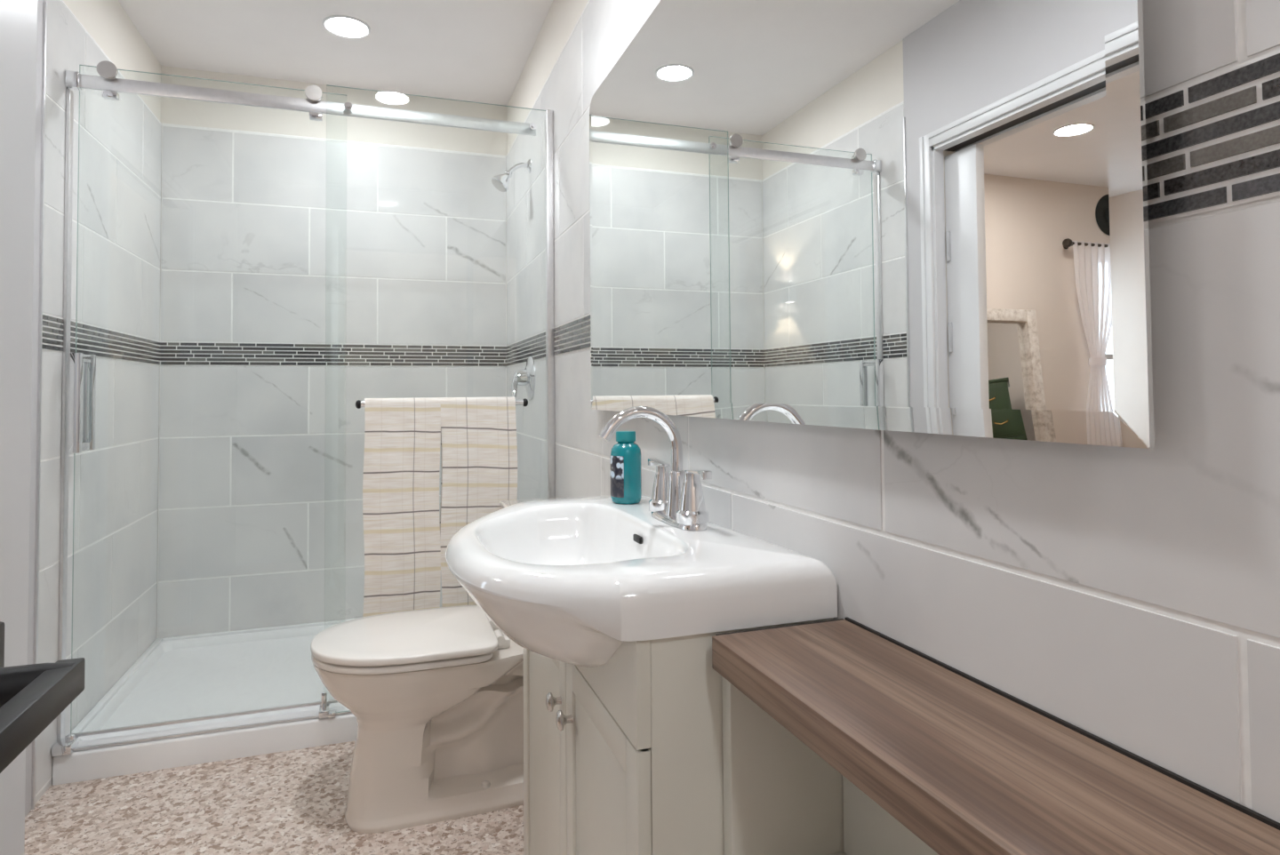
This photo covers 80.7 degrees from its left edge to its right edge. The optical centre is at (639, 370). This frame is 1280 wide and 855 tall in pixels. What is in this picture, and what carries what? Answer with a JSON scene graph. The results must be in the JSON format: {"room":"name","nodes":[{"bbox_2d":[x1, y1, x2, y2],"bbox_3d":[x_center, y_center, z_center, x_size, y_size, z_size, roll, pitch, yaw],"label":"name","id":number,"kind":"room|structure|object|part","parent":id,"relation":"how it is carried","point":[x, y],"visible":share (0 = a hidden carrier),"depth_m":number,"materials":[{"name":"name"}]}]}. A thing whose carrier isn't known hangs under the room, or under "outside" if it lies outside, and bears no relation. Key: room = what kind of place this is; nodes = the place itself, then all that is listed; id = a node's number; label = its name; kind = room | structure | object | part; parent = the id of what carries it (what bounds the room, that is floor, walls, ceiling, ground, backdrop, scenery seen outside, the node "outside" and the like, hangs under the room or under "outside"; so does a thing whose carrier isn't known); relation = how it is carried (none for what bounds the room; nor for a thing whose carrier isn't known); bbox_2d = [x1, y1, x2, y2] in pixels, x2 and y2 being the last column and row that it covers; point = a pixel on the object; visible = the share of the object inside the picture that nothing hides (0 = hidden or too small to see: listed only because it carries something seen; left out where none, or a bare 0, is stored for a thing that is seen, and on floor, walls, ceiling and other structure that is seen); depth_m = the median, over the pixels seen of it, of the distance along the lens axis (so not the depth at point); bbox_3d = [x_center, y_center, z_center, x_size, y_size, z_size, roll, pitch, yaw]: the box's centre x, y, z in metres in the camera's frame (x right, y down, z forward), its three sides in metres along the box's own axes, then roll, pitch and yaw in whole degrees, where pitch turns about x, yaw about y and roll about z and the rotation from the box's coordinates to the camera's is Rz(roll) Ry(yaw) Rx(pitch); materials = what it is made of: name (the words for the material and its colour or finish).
{"room":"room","nodes":[
{"label":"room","id":0,"kind":"room"},
{"bbox_2d":[24,0,161,816],"bbox_3d":[-1.449,-0.102,1.331,0.152,2.463,3.975,0,-2,-19],"label":"wall","id":1,"kind":"structure","parent":0,"point":[115,589],"depth_m":2.46,"materials":[{"name":"white tile"}]},
{"bbox_2d":[31,0,47,809],"bbox_3d":[-1.603,0.076,2.007,0.008,2.150,0.009,0,-2,-19],"label":"trim","id":2,"kind":"structure","parent":1,"relation":"attached to","point":[44,21],"depth_m":2.01,"materials":[{"name":"paint"}]},
{"bbox_2d":[24,741,523,854],"bbox_3d":[-0.703,1.181,1.548,1.710,0.100,3.975,0,-2,-19],"label":"floor","id":3,"kind":"structure","parent":0,"point":[291,802],"depth_m":1.93,"materials":[{"name":"stone"}]},
{"bbox_2d":[52,615,487,785],"bbox_3d":[-1.130,1.124,2.818,1.428,0.094,1.039,0,-2,-19],"label":"shower tray","id":4,"kind":"object","parent":3,"relation":"on","point":[179,677],"visible":0.45,"depth_m":2.50,"materials":[{"name":"white plastic"}]},
{"bbox_2d":[51,70,555,756],"bbox_3d":[-0.978,0.083,2.384,1.429,1.982,0.088,0,-2,-19],"label":"shower door frame","id":5,"kind":"structure","parent":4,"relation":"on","point":[74,80],"depth_m":2.31,"materials":[{"name":"silver metal"}]},
{"bbox_2d":[68,60,346,736],"bbox_3d":[-1.292,0.073,2.304,0.732,1.955,0.124,0,-2,-19],"label":"sliding shower door","id":6,"kind":"structure","parent":5,"relation":"attached to","point":[78,403],"depth_m":2.21,"materials":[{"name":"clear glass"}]},
{"bbox_3d":[-1.621,0.092,2.189,0.026,0.284,0.124,0,-2,-19],"label":"pull handle","id":7,"kind":"part","parent":6,"relation":"part of","materials":[{"name":"silver metal"}]},
{"bbox_3d":[-0.963,1.070,2.343,1.376,0.006,0.011,0,-2,-19],"label":"threshold rail","id":8,"kind":"part","parent":5,"relation":"part of","materials":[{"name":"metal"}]},
{"bbox_3d":[-0.649,0.080,2.483,0.719,1.976,0.008,0,-2,-19],"label":"fixed panel","id":9,"kind":"part","parent":5,"relation":"part of","materials":[{"name":"clear glass"}]},
{"bbox_2d":[355,398,527,408],"bbox_3d":[-0.634,0.105,2.435,0.534,0.028,0.092,0,-2,-19],"label":"towel bar","id":10,"kind":"object","parent":5,"relation":"attached to","point":[358,404],"visible":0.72,"depth_m":2.47,"materials":[{"name":"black metal"}]},
{"bbox_2d":[362,397,440,616],"bbox_3d":[-0.743,0.425,2.353,0.231,0.680,0.050,0,-2,-19],"label":"hand towel","id":11,"kind":"object","parent":10,"relation":"hanging from","point":[403,436],"visible":0.98,"depth_m":2.33,"materials":[{"name":"fabric"}]},
{"bbox_2d":[440,396,517,607],"bbox_3d":[-0.520,0.421,2.430,0.243,0.672,0.052,0,-2,-19],"label":"hand towel","id":12,"kind":"object","parent":10,"relation":"hanging from","point":[479,444],"visible":0.77,"depth_m":2.41,"materials":[{"name":"fabric"}]},
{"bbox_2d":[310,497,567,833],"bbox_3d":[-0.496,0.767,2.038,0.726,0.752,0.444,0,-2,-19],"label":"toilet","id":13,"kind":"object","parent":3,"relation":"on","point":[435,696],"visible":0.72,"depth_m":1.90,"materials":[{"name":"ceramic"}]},
{"bbox_3d":[-0.630,0.723,1.993,0.439,0.015,0.398,0,-2,-19],"label":"seat","id":14,"kind":"part","parent":13,"relation":"part of","materials":[{"name":"plastic"}]},
{"bbox_3d":[-0.625,0.695,1.995,0.454,0.030,0.406,0,-2,-19],"label":"lid","id":15,"kind":"part","parent":13,"relation":"part of","materials":[{"name":"plastic"}]},
{"bbox_3d":[-0.500,0.939,2.031,0.707,0.408,0.376,0,-2,-19],"label":"bowl","id":16,"kind":"part","parent":13,"relation":"part of","materials":[{"name":"white ceramic"}]},
{"bbox_3d":[-0.258,0.406,2.131,0.215,0.029,0.444,0,-2,-19],"label":"tank lid","id":17,"kind":"part","parent":13,"relation":"part of","materials":[{"name":"white ceramic"}]},
{"bbox_2d":[523,617,833,854],"bbox_3d":[-0.006,0.726,1.289,0.300,0.782,0.760,0,-2,-19],"label":"vanity cabinet","id":18,"kind":"object","parent":3,"relation":"on","point":[623,756],"visible":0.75,"depth_m":0.94,"materials":[{"name":"beige paint"}]},
{"bbox_3d":[-0.179,0.768,1.424,0.004,0.498,0.298,0,-2,-19],"label":"door panel","id":19,"kind":"part","parent":18,"relation":"part of","materials":[{"name":"beige paint"}]},
{"bbox_3d":[-0.177,0.768,1.425,0.018,0.590,0.390,0,-2,-19],"label":"door","id":20,"kind":"part","parent":18,"relation":"part of","materials":[{"name":"beige paint"}]},
{"bbox_3d":[-0.145,0.558,1.270,0.026,0.031,0.031,0,-2,-19],"label":"knob","id":21,"kind":"part","parent":18,"relation":"part of","materials":[{"name":"silver metal"}]},
{"bbox_3d":[-0.120,0.556,1.198,0.026,0.031,0.031,0,-2,-19],"label":"knob","id":22,"kind":"part","parent":18,"relation":"part of","materials":[{"name":"silver metal"}]},
{"bbox_3d":[-0.054,0.756,1.063,0.004,0.498,0.274,0,-2,-19],"label":"door panel","id":23,"kind":"part","parent":18,"relation":"part of","materials":[{"name":"beige paint"}]},
{"bbox_3d":[-0.052,0.756,1.064,0.018,0.590,0.366,0,-2,-19],"label":"door","id":24,"kind":"part","parent":18,"relation":"part of","materials":[{"name":"beige paint"}]},
{"bbox_2d":[721,676,938,854],"bbox_3d":[0.333,0.718,0.480,0.186,0.748,0.988,0,-2,-19],"label":"base cabinet","id":25,"kind":"object","parent":3,"relation":"on","point":[781,797],"visible":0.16,"depth_m":0.92,"materials":[{"name":"beige paint"}]},
{"bbox_3d":[0.186,0.732,0.939,0.165,0.748,0.024,0,-2,-19],"label":"panel","id":26,"kind":"part","parent":25,"relation":"part of","materials":[{"name":"beige paint"}]},
{"bbox_2d":[829,851,846,854],"bbox_3d":[0.338,0.604,0.484,0.155,0.019,0.942,0,-2,-19],"label":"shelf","id":27,"kind":"object","parent":25,"relation":"attached to","point":[830,852],"depth_m":0.95,"materials":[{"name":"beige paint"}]},
{"bbox_3d":[0.417,0.708,0.507,0.010,0.728,0.940,0,-2,-19],"label":"panel","id":28,"kind":"part","parent":25,"relation":"part of","materials":[{"name":"beige paint"}]},
{"bbox_2d":[712,616,1279,854],"bbox_3d":[0.333,0.322,0.481,0.191,0.041,0.972,0,-2,-19],"label":"countertop","id":29,"kind":"structure","parent":25,"relation":"on","point":[967,765],"depth_m":0.60,"materials":[{"name":"brown wood"}]},
{"bbox_2d":[156,65,507,638],"bbox_3d":[-1.330,-0.043,3.404,1.630,2.463,0.132,0,-2,-19],"label":"wall","id":30,"kind":"structure","parent":0,"point":[260,387],"depth_m":3.28,"materials":[{"name":"white tile"}]},
{"bbox_2d":[118,0,553,105],"bbox_3d":[-0.723,-1.381,1.622,1.710,0.100,3.975,0,-2,-19],"label":"ceiling","id":31,"kind":"structure","parent":0,"point":[475,51],"depth_m":2.94,"materials":[{"name":"paint"}]},
{"bbox_2d":[322,15,370,38],"bbox_3d":[-1.100,-1.290,2.825,0.168,0.008,0.168,0,-2,-19],"label":"recessed light","id":32,"kind":"object","parent":31,"relation":"in","point":[345,26],"visible":1,"depth_m":2.82,"materials":[{"name":"white paint"}]},
{"bbox_2d":[445,494,837,667],"bbox_3d":[-0.084,0.366,1.261,0.466,0.211,0.748,0,-2,-19],"label":"basin","id":33,"kind":"object","parent":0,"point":[571,580],"visible":0.94,"depth_m":0.99,"materials":[{"name":"white ceramic"}]},
{"bbox_2d":[609,431,641,504],"bbox_3d":[-0.029,0.195,1.531,0.063,0.144,0.068,0,-2,-19],"label":"soap bottle","id":34,"kind":"object","parent":33,"relation":"on","point":[626,455],"visible":1,"depth_m":1.50,"materials":[{"name":"teal plastic"}]},
{"bbox_2d":[599,406,711,531],"bbox_3d":[0.058,0.160,1.303,0.198,0.200,0.197,-1,-2,24],"label":"faucet","id":35,"kind":"object","parent":33,"relation":"on","point":[677,500],"visible":1,"depth_m":1.28,"materials":[{"name":"silver metal"}]},
{"bbox_3d":[0.008,0.155,1.282,0.160,0.190,0.042,0,-2,-19],"label":"spout","id":36,"kind":"part","parent":35,"relation":"part of","materials":[{"name":"silver metal"}]},
{"bbox_3d":[0.034,0.171,1.387,0.016,0.014,0.074,0,-2,-19],"label":"lever","id":37,"kind":"part","parent":35,"relation":"part of","materials":[{"name":"silver metal"}]},
{"bbox_3d":[0.043,0.210,1.362,0.054,0.083,0.054,0,-2,-19],"label":"handle","id":38,"kind":"part","parent":35,"relation":"part of","materials":[{"name":"silver metal"}]},
{"bbox_3d":[0.065,0.254,1.298,0.054,0.013,0.196,0,-2,-19],"label":"plate","id":39,"kind":"part","parent":35,"relation":"part of","materials":[{"name":"silver metal"}]},
{"bbox_3d":[0.086,0.206,1.237,0.054,0.083,0.054,0,-2,-19],"label":"handle","id":40,"kind":"part","parent":35,"relation":"part of","materials":[{"name":"silver metal"}]},
{"bbox_3d":[0.094,0.165,1.215,0.016,0.014,0.074,0,-2,-19],"label":"lever","id":41,"kind":"part","parent":35,"relation":"part of","materials":[{"name":"silver metal"}]},
{"bbox_2d":[505,0,1279,823],"bbox_3d":[0.033,-0.099,1.843,0.132,2.463,3.975,0,-2,-19],"label":"wall","id":42,"kind":"structure","parent":0,"point":[1128,596],"depth_m":0.63,"materials":[{"name":"white tile"}]},
{"bbox_2d":[491,158,531,191],"bbox_3d":[-0.510,-0.779,2.985,0.157,0.142,0.076,0,-2,-19],"label":"showerhead","id":43,"kind":"object","parent":42,"relation":"attached to","point":[500,182],"visible":1,"depth_m":2.97,"materials":[{"name":"silver metal"}]},
{"bbox_3d":[-0.557,-0.730,2.966,0.053,0.043,0.066,0,-2,-19],"label":"spray plate","id":44,"kind":"part","parent":43,"relation":"part of","materials":[{"name":"silver metal"}]},
{"bbox_3d":[-0.487,-0.804,3.000,0.087,0.056,0.019,0,-2,-19],"label":"shower arm","id":45,"kind":"part","parent":43,"relation":"part of","materials":[{"name":"silver metal"}]},
{"bbox_2d":[511,356,535,399],"bbox_3d":[-0.472,0.028,2.979,0.086,0.172,0.172,0,-2,-19],"label":"shower valve","id":46,"kind":"object","parent":42,"relation":"attached to","point":[526,377],"visible":0.98,"depth_m":2.95,"materials":[{"name":"silver metal"}]},
{"bbox_3d":[-0.493,0.067,2.961,0.030,0.090,0.053,-1,-2,21],"label":"valve lever","id":47,"kind":"part","parent":46,"relation":"part of","materials":[{"name":"silver metal"}]},
{"bbox_2d":[589,0,1154,448],"bbox_3d":[0.131,-0.342,1.318,0.027,0.847,1.571,0,-2,-19],"label":"wall mirror","id":48,"kind":"object","parent":42,"relation":"attached to","point":[917,216],"visible":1,"depth_m":0.86,"materials":[{"name":"silver glass"}]},
{"bbox_3d":[-0.140,-0.158,-0.265,1.586,2.463,0.100,0,-2,-19],"label":"wall","id":49,"kind":"structure","parent":0,"visible":0},
{"bbox_2d":[0,0,85,854],"bbox_3d":[-0.274,0.066,0.146,0.098,2.020,0.771,0,-2,-19],"label":"door","id":50,"kind":"structure","parent":49,"relation":"in","point":[32,696],"depth_m":0.48,"materials":[{"name":"white paint"}]},
{"bbox_3d":[-0.378,0.178,0.426,0.009,0.056,0.060,0,-2,-19],"label":"lever handle","id":51,"kind":"part","parent":50,"relation":"part of","materials":[{"name":"black metal"}]},
{"bbox_3d":[-0.302,0.066,0.137,0.038,2.020,0.771,0,-2,-19],"label":"panel","id":52,"kind":"part","parent":50,"relation":"part of","materials":[{"name":"white paint"}]}
]}

